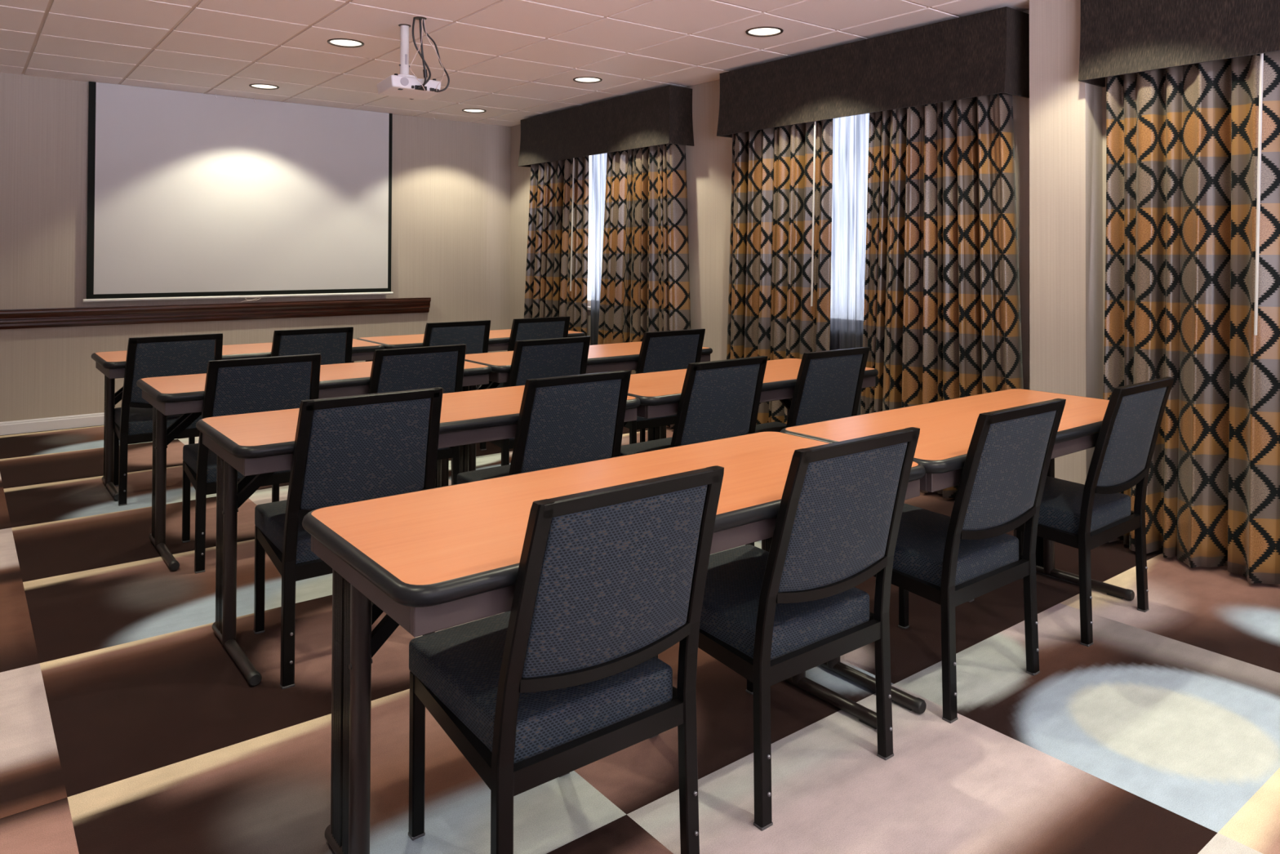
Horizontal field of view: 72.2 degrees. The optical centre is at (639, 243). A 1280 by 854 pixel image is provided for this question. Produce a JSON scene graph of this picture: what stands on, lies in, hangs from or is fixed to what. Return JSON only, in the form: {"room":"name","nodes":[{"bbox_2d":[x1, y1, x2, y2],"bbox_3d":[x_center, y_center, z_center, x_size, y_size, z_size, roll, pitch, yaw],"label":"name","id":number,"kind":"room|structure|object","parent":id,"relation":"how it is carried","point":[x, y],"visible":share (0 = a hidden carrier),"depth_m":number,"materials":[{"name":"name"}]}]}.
{"room":"conference room","nodes":[
{"label":"conference room","id":0,"kind":"room"},
{"bbox_2d":[0,72,511,422],"bbox_3d":[-3.680,-0.074,7.228,6.310,2.958,0.120,1,-1,-38],"label":"wall","id":1,"kind":"structure","parent":0,"point":[451,179],"depth_m":6.79,"materials":[{"name":"beige paint"}]},
{"bbox_2d":[0,412,104,435],"bbox_3d":[-3.692,1.356,7.120,5.990,0.094,0.014,1,-1,-38],"label":"baseboard","id":2,"kind":"structure","parent":1,"relation":"attached to","point":[22,426],"depth_m":6.56,"materials":[{"name":"grey wood"}]},
{"bbox_2d":[0,297,431,328],"bbox_3d":[-4.024,0.558,6.835,5.098,0.143,0.066,1,-1,-38],"label":"trim","id":3,"kind":"structure","parent":1,"relation":"attached to","point":[17,318],"depth_m":7.16,"materials":[{"name":"brown wood"}]},
{"bbox_2d":[82,81,393,302],"bbox_3d":[-3.260,-0.367,7.426,2.446,1.720,0.034,1,-1,-38],"label":"projection screen","id":4,"kind":"object","parent":1,"relation":"attached to","point":[191,195],"visible":1,"depth_m":7.32,"materials":[{"name":"grey fabric"}]},
{"bbox_2d":[0,0,1029,126],"bbox_3d":[-0.501,-1.277,3.080,5.990,0.007,10.350,1,-1,-38],"label":"ceiling","id":5,"kind":"structure","parent":0,"point":[98,41],"depth_m":5.41,"materials":[{"name":"tile"}]},
{"bbox_2d":[248,83,279,89],"bbox_3d":[-2.947,-1.285,6.886,0.220,0.115,0.220,1,-1,-38],"label":"recessed light","id":6,"kind":"object","parent":5,"relation":"in","point":[259,86],"visible":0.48,"depth_m":6.95,"materials":[{"name":"white metal"}]},
{"bbox_2d":[327,38,364,47],"bbox_3d":[-1.827,-1.299,5.452,0.220,0.115,0.220,1,-1,-38],"label":"recessed light","id":7,"kind":"object","parent":5,"relation":"in","point":[343,42],"visible":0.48,"depth_m":5.52,"materials":[{"name":"white"}]},
{"bbox_2d":[377,23,440,100],"bbox_3d":[-1.328,-1.052,5.049,0.301,0.399,0.254,1,-1,-38],"label":"ceiling projector","id":8,"kind":"object","parent":5,"relation":"hanging from","point":[403,85],"visible":0.96,"depth_m":5.01,"materials":[{"name":"white plastic"}]},
{"bbox_2d":[400,76,408,85],"bbox_3d":[-1.317,-0.908,4.911,0.048,0.048,0.006,1,-6,-38],"label":"speaker grille","id":9,"kind":"object","parent":8,"relation":"attached to","point":[404,81],"depth_m":4.91,"materials":[{"name":"grey plastic"}]},
{"bbox_2d":[409,18,425,90],"bbox_3d":[-1.224,-1.064,4.897,0.047,0.398,0.130,0,-1,27],"label":"cable","id":10,"kind":"object","parent":5,"relation":"hanging from","point":[422,19],"visible":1,"depth_m":4.87,"materials":[{"name":"grey plastic"}]},
{"bbox_2d":[414,16,426,20],"bbox_3d":[-1.222,-1.252,4.880,0.072,0.003,0.072,1,-1,-38],"label":"grommet","id":11,"kind":"object","parent":5,"relation":"attached to","point":[415,17],"visible":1,"depth_m":4.87,"materials":[{"name":"brown metal"}]},
{"bbox_2d":[412,17,431,88],"bbox_3d":[-1.234,-1.068,4.913,0.060,0.392,0.130,0,-1,36],"label":"cable","id":12,"kind":"object","parent":5,"relation":"hanging from","point":[414,18],"visible":1,"depth_m":4.88,"materials":[{"name":"black plastic"}]},
{"bbox_2d":[418,18,427,88],"bbox_3d":[-1.212,-1.068,4.916,0.041,0.390,0.084,0,-1,-4],"label":"cable","id":13,"kind":"object","parent":5,"relation":"hanging from","point":[424,71],"visible":1,"depth_m":4.90,"materials":[{"name":"black plastic"}]},
{"bbox_2d":[423,18,444,90],"bbox_3d":[-1.159,-1.067,4.938,0.051,0.391,0.141,0,-1,20],"label":"cable","id":14,"kind":"object","parent":5,"relation":"hanging from","point":[424,19],"visible":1,"depth_m":4.94,"materials":[{"name":"grey plastic"}]},
{"bbox_2d":[422,18,449,92],"bbox_3d":[-1.161,-1.064,4.965,0.049,0.397,0.195,0,-1,36],"label":"cable","id":15,"kind":"object","parent":5,"relation":"hanging from","point":[428,35],"visible":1,"depth_m":4.96,"materials":[{"name":"black plastic"}]},
{"bbox_2d":[462,108,486,112],"bbox_3d":[-1.512,-1.266,8.006,0.220,0.115,0.220,1,-1,-38],"label":"recessed light","id":16,"kind":"object","parent":5,"relation":"in","point":[467,110],"visible":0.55,"depth_m":8.07,"materials":[{"name":"white"}]},
{"bbox_2d":[573,76,602,83],"bbox_3d":[-0.392,-1.279,6.572,0.220,0.115,0.220,1,-1,-38],"label":"recessed light","id":17,"kind":"object","parent":5,"relation":"in","point":[580,79],"visible":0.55,"depth_m":6.65,"materials":[{"name":"white"}]},
{"bbox_2d":[745,26,783,36],"bbox_3d":[0.728,-1.293,5.137,0.220,0.115,0.220,1,-1,-38],"label":"recessed light","id":18,"kind":"object","parent":5,"relation":"in","point":[766,31],"visible":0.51,"depth_m":5.21,"materials":[{"name":"white"}]},
{"bbox_2d":[0,425,1279,853],"bbox_3d":[-0.464,1.365,3.083,6.110,0.001,10.350,1,-1,-38],"label":"floor","id":19,"kind":"structure","parent":0,"point":[127,725],"depth_m":2.48,"materials":[{"name":"carpet"}]},
{"bbox_2d":[113,333,222,506],"bbox_3d":[-2.662,0.937,4.919,0.500,0.886,0.600,1,-1,-39],"label":"banquet chair","id":20,"kind":"object","parent":19,"relation":"on","point":[183,354],"visible":0.46,"depth_m":4.69,"materials":[{"name":"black fabric"}]},
{"bbox_2d":[114,407,201,435],"bbox_3d":[-2.707,0.981,4.974,0.422,0.102,0.458,1,-1,-39],"label":"seat cushion","id":21,"kind":"object","parent":20,"relation":"on","point":[140,420],"depth_m":4.80,"materials":[{"name":"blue fabric"}]},
{"bbox_2d":[91,338,384,500],"bbox_3d":[-2.382,1.009,5.288,1.532,0.753,0.618,1,-1,-38],"label":"folding table","id":22,"kind":"object","parent":19,"relation":"on","point":[112,364],"visible":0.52,"depth_m":4.95,"materials":[{"name":"brown metal"}]},
{"bbox_2d":[182,353,320,573],"bbox_3d":[-1.766,0.928,3.954,0.500,0.886,0.600,1,-1,-38],"label":"banquet chair","id":23,"kind":"object","parent":19,"relation":"on","point":[265,384],"visible":0.53,"depth_m":3.73,"materials":[{"name":"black fabric"}]},
{"bbox_2d":[182,443,290,482],"bbox_3d":[-1.810,0.973,4.009,0.422,0.102,0.458,1,-1,-38],"label":"seat cushion","id":24,"kind":"object","parent":23,"relation":"on","point":[189,451],"depth_m":3.87,"materials":[{"name":"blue fabric"}]},
{"bbox_2d":[271,326,353,364],"bbox_3d":[-2.090,0.945,5.389,0.500,0.886,0.600,1,-1,-37],"label":"banquet chair","id":25,"kind":"object","parent":19,"relation":"on","point":[335,344],"visible":0.16,"depth_m":5.19,"materials":[{"name":"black fabric"}]},
{"bbox_2d":[136,360,492,571],"bbox_3d":[-1.528,0.999,4.252,1.532,0.753,0.618,1,-1,-38],"label":"folding table","id":26,"kind":"object","parent":19,"relation":"on","point":[184,394],"visible":0.59,"depth_m":3.95,"materials":[{"name":"brown metal"}]},
{"bbox_2d":[253,386,443,688],"bbox_3d":[-1.012,0.919,2.990,0.500,0.886,0.600,1,-1,-38],"label":"banquet chair","id":27,"kind":"object","parent":19,"relation":"on","point":[348,449],"visible":0.66,"depth_m":2.77,"materials":[{"name":"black fabric"}]},
{"bbox_2d":[254,499,320,564],"bbox_3d":[-1.056,0.964,3.046,0.422,0.102,0.458,1,-1,-38],"label":"seat cushion","id":28,"kind":"object","parent":27,"relation":"on","point":[269,517],"depth_m":2.91,"materials":[{"name":"blue fabric"}]},
{"bbox_2d":[367,344,466,484],"bbox_3d":[-1.211,0.935,4.387,0.500,0.886,0.600,1,-1,-37],"label":"banquet chair","id":29,"kind":"object","parent":19,"relation":"on","point":[393,370],"visible":0.27,"depth_m":4.18,"materials":[{"name":"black fabric"}]},
{"bbox_2d":[195,385,640,686],"bbox_3d":[-0.767,0.990,3.282,1.532,0.753,0.618,1,-1,-38],"label":"folding table","id":30,"kind":"object","parent":19,"relation":"on","point":[257,446],"visible":0.55,"depth_m":2.98,"materials":[{"name":"orange wood"}]},
{"bbox_2d":[422,320,490,450],"bbox_3d":[-1.361,0.955,5.970,0.500,0.886,0.600,1,-1,-38],"label":"banquet chair","id":31,"kind":"object","parent":19,"relation":"on","point":[473,334],"visible":0.21,"depth_m":5.77,"materials":[{"name":"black fabric"}]},
{"bbox_2d":[356,328,585,361],"bbox_3d":[-1.173,1.025,6.232,1.532,0.753,0.618,1,-1,-38],"label":"folding table","id":32,"kind":"object","parent":19,"relation":"on","point":[499,340],"visible":0.12,"depth_m":6.00,"materials":[{"name":"brown wood"}]},
{"bbox_2d":[476,315,569,387],"bbox_3d":[-0.861,0.962,6.361,0.500,0.886,0.600,1,-1,-38],"label":"banquet chair","id":33,"kind":"object","parent":19,"relation":"on","point":[533,328],"visible":0.23,"depth_m":6.13,"materials":[{"name":"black fabric"}]},
{"bbox_2d":[488,381,502,387],"bbox_3d":[-0.905,1.007,6.416,0.422,0.102,0.458,1,-1,-38],"label":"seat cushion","id":34,"kind":"object","parent":33,"relation":"on","point":[500,385],"depth_m":6.18,"materials":[{"name":"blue fabric"}]},
{"bbox_2d":[489,336,590,466],"bbox_3d":[-0.629,0.944,4.841,0.500,0.886,0.600,1,-1,-38],"label":"banquet chair","id":35,"kind":"object","parent":19,"relation":"on","point":[566,356],"visible":0.27,"depth_m":4.60,"materials":[{"name":"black fabric"}]},
{"bbox_2d":[457,369,631,612],"bbox_3d":[-0.396,0.927,3.450,0.500,0.886,0.600,1,-1,-38],"label":"banquet chair","id":36,"kind":"object","parent":19,"relation":"on","point":[563,420],"visible":0.39,"depth_m":3.24,"materials":[{"name":"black fabric"}]},
{"bbox_2d":[457,464,510,484],"bbox_3d":[-0.440,0.972,3.506,0.422,0.102,0.458,1,-1,-38],"label":"seat cushion","id":37,"kind":"object","parent":36,"relation":"on","point":[504,470],"depth_m":3.53,"materials":[{"name":"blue fabric"}]},
{"bbox_2d":[408,465,724,853],"bbox_3d":[-0.186,0.908,1.918,0.500,0.886,0.600,1,-1,-38],"label":"banquet chair","id":38,"kind":"object","parent":19,"relation":"on","point":[562,682],"visible":1,"depth_m":1.75,"materials":[{"name":"fabric"}]},
{"bbox_2d":[408,610,672,764],"bbox_3d":[-0.230,0.953,1.973,0.422,0.102,0.458,1,-1,-38],"label":"seat cushion","id":39,"kind":"object","parent":38,"relation":"on","point":[455,671],"depth_m":1.84,"materials":[{"name":"blue fabric"}]},
{"bbox_2d":[459,341,712,472],"bbox_3d":[-0.319,1.016,5.196,1.532,0.753,0.618,1,-1,-38],"label":"folding table","id":40,"kind":"object","parent":19,"relation":"on","point":[617,356],"visible":0.16,"depth_m":4.96,"materials":[{"name":"brown metal"}]},
{"bbox_2d":[302,431,925,853],"bbox_3d":[0.019,0.979,2.189,1.532,0.753,0.618,1,-1,-38],"label":"folding table","id":41,"kind":"object","parent":19,"relation":"on","point":[432,560],"visible":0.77,"depth_m":1.90,"materials":[{"name":"brown wood"}]},
{"bbox_2d":[623,328,705,444],"bbox_3d":[0.030,0.953,5.356,0.500,0.886,0.600,1,-1,-38],"label":"banquet chair","id":42,"kind":"object","parent":19,"relation":"on","point":[665,350],"visible":0.22,"depth_m":5.13,"materials":[{"name":"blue fabric"}]},
{"bbox_2d":[636,414,676,421],"bbox_3d":[-0.014,0.997,5.412,0.422,0.102,0.458,1,-1,-38],"label":"seat cushion","id":43,"kind":"object","parent":42,"relation":"on","point":[638,419],"depth_m":5.16,"materials":[{"name":"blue fabric"}]},
{"bbox_2d":[619,355,767,546],"bbox_3d":[0.196,0.935,3.930,0.500,0.886,0.600,1,-1,-39],"label":"banquet chair","id":44,"kind":"object","parent":19,"relation":"on","point":[719,399],"visible":0.46,"depth_m":3.73,"materials":[{"name":"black fabric"}]},
{"bbox_2d":[619,437,671,456],"bbox_3d":[0.151,0.980,3.985,0.422,0.102,0.458,1,-1,-39],"label":"seat cushion","id":45,"kind":"object","parent":44,"relation":"on","point":[662,443],"depth_m":4.03,"materials":[{"name":"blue fabric"}]},
{"bbox_2d":[623,358,878,426],"bbox_3d":[0.442,1.006,4.226,1.532,0.753,0.618,1,-1,-38],"label":"folding table","id":46,"kind":"object","parent":19,"relation":"on","point":[659,393],"visible":0.3,"depth_m":3.99,"materials":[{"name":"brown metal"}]},
{"bbox_2d":[649,426,919,831],"bbox_3d":[0.356,0.916,2.341,0.500,0.886,0.600,1,-1,-38],"label":"banquet chair","id":47,"kind":"object","parent":19,"relation":"on","point":[793,608],"visible":0.86,"depth_m":2.16,"materials":[{"name":"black fabric"}]},
{"bbox_2d":[699,544,869,660],"bbox_3d":[0.312,0.961,2.397,0.422,0.102,0.458,1,-1,-38],"label":"seat cushion","id":48,"kind":"object","parent":47,"relation":"on","point":[735,576],"depth_m":2.24,"materials":[{"name":"blue fabric"}]},
{"bbox_2d":[755,346,869,432],"bbox_3d":[0.748,0.943,4.333,0.500,0.886,0.600,1,-1,-38],"label":"banquet chair","id":49,"kind":"object","parent":19,"relation":"on","point":[828,384],"visible":0.33,"depth_m":4.12,"materials":[{"name":"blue fabric"}]},
{"bbox_2d":[755,421,786,432],"bbox_3d":[0.704,0.987,4.389,0.422,0.102,0.458,1,-1,-38],"label":"seat cushion","id":50,"kind":"object","parent":49,"relation":"on","point":[775,426],"depth_m":4.49,"materials":[{"name":"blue fabric"}]},
{"bbox_2d":[780,388,1134,714],"bbox_3d":[1.228,0.996,3.133,1.532,0.753,0.618,1,-1,-38],"label":"folding table","id":51,"kind":"object","parent":19,"relation":"on","point":[947,427],"visible":0.4,"depth_m":3.00,"materials":[{"name":"orange wood"}]},
{"bbox_2d":[872,398,1066,723],"bbox_3d":[0.957,0.924,2.811,0.500,0.886,0.600,1,-1,-38],"label":"banquet chair","id":52,"kind":"object","parent":19,"relation":"on","point":[961,557],"visible":0.83,"depth_m":2.63,"materials":[{"name":"blue fabric"}]},
{"bbox_2d":[892,502,1018,586],"bbox_3d":[0.913,0.969,2.866,0.422,0.102,0.458,1,-1,-38],"label":"seat cushion","id":53,"kind":"object","parent":52,"relation":"on","point":[918,554],"depth_m":2.70,"materials":[{"name":"blue fabric"}]},
{"bbox_2d":[968,376,1173,646],"bbox_3d":[1.595,0.933,3.305,0.500,0.886,0.600,1,-1,-39],"label":"banquet chair","id":54,"kind":"object","parent":19,"relation":"on","point":[1085,517],"visible":0.76,"depth_m":3.12,"materials":[{"name":"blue fabric"}]},
{"bbox_2d":[1038,475,1130,534],"bbox_3d":[1.550,0.978,3.359,0.422,0.102,0.458,1,-1,-39],"label":"seat cushion","id":55,"kind":"object","parent":54,"relation":"on","point":[1061,500],"depth_m":3.18,"materials":[{"name":"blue fabric"}]},
{"bbox_2d":[509,9,1106,389],"bbox_3d":[1.934,-0.081,4.970,0.200,2.958,10.350,1,-1,-38],"label":"wall","id":56,"kind":"structure","parent":0,"point":[708,162],"depth_m":6.60,"materials":[{"name":"beige paint"}]},
{"bbox_2d":[22,0,962,118],"bbox_3d":[-0.635,-1.288,2.946,6.728,0.010,10.995,1,-1,-38],"label":"trim","id":57,"kind":"structure","parent":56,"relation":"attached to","point":[50,2],"depth_m":5.33,"materials":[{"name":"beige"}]},
{"bbox_2d":[587,299,591,310],"bbox_3d":[-0.208,-0.144,7.657,0.170,1.465,1.660,1,-1,-38],"label":"window","id":58,"kind":"structure","parent":56,"relation":"in","point":[588,300],"depth_m":8.02,"materials":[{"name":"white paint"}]},
{"bbox_2d":[590,152,607,345],"bbox_3d":[-0.259,0.247,7.537,0.052,2.290,0.540,1,-1,-38],"label":"sheer curtain","id":59,"kind":"object","parent":58,"relation":"hanging from","point":[598,161],"visible":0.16,"depth_m":7.68,"materials":[{"name":"white fabric"}]},
{"bbox_2d":[517,84,693,167],"bbox_3d":[-0.373,-0.968,7.570,0.253,0.444,2.249,1,-1,-38],"label":"valance","id":60,"kind":"object","parent":56,"relation":"attached to","point":[663,115],"visible":0.97,"depth_m":7.22,"materials":[{"name":"brown fabric"}]},
{"bbox_2d":[524,155,589,336],"bbox_3d":[-0.780,0.307,8.014,0.198,2.202,1.148,1,-1,-38],"label":"curtain","id":61,"kind":"object","parent":60,"relation":"hanging from","point":[557,252],"visible":0.63,"depth_m":7.93,"materials":[{"name":"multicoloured fabric"}]},
{"bbox_2d":[597,143,690,429],"bbox_3d":[-0.016,0.298,7.041,0.211,2.202,1.154,1,-1,-38],"label":"curtain","id":62,"kind":"object","parent":60,"relation":"hanging from","point":[645,280],"visible":0.8,"depth_m":6.94,"materials":[{"name":"multicoloured fabric"}]},
{"bbox_2d":[716,6,1029,137],"bbox_3d":[1.302,-0.989,5.424,0.253,0.444,2.154,1,-1,-38],"label":"valance","id":63,"kind":"object","parent":56,"relation":"attached to","point":[985,53],"visible":0.9,"depth_m":5.08,"materials":[{"name":"brown fabric"}]},
{"bbox_2d":[726,118,833,424],"bbox_3d":[0.902,0.286,5.858,0.191,2.202,0.958,1,-1,-38],"label":"curtain","id":64,"kind":"object","parent":63,"relation":"hanging from","point":[780,293],"visible":0.62,"depth_m":5.78,"materials":[{"name":"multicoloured fabric"}]},
{"bbox_2d":[860,93,1023,497],"bbox_3d":[1.655,0.277,4.907,0.220,2.202,1.016,1,-1,-38],"label":"curtain","id":65,"kind":"object","parent":63,"relation":"hanging from","point":[942,322],"visible":0.73,"depth_m":4.86,"materials":[{"name":"multicoloured fabric"}]},
{"bbox_2d":[1078,0,1279,87],"bbox_3d":[2.946,-1.009,3.320,0.253,0.444,2.434,1,-1,-38],"label":"valance","id":66,"kind":"object","parent":56,"relation":"attached to","point":[1117,37],"visible":1,"depth_m":3.90,"materials":[{"name":"brown fabric"}]},
{"bbox_2d":[1102,50,1279,584],"bbox_3d":[2.421,0.267,3.818,0.296,2.202,0.863,1,-1,-38],"label":"curtain","id":67,"kind":"object","parent":66,"relation":"hanging from","point":[1193,242],"visible":0.8,"depth_m":3.80,"materials":[{"name":"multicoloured fabric"}]},
{"bbox_3d":[1.451,-0.164,5.532,0.170,1.465,1.570,1,-1,-38],"label":"window","id":68,"kind":"structure","parent":56,"relation":"in","visible":0},
{"bbox_2d":[829,113,869,415],"bbox_3d":[1.384,0.227,5.432,0.052,2.290,0.600,1,-1,-38],"label":"sheer curtain","id":69,"kind":"object","parent":68,"relation":"hanging from","point":[850,133],"visible":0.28,"depth_m":5.52,"materials":[{"name":"white fabric"}]},
{"bbox_2d":[1029,0,1102,484],"bbox_3d":[2.135,0.068,4.402,0.178,2.648,0.280,1,-1,-38],"label":"pillar","id":70,"kind":"structure","parent":0,"point":[1066,157],"depth_m":4.33,"materials":[{"name":"beige paint"}]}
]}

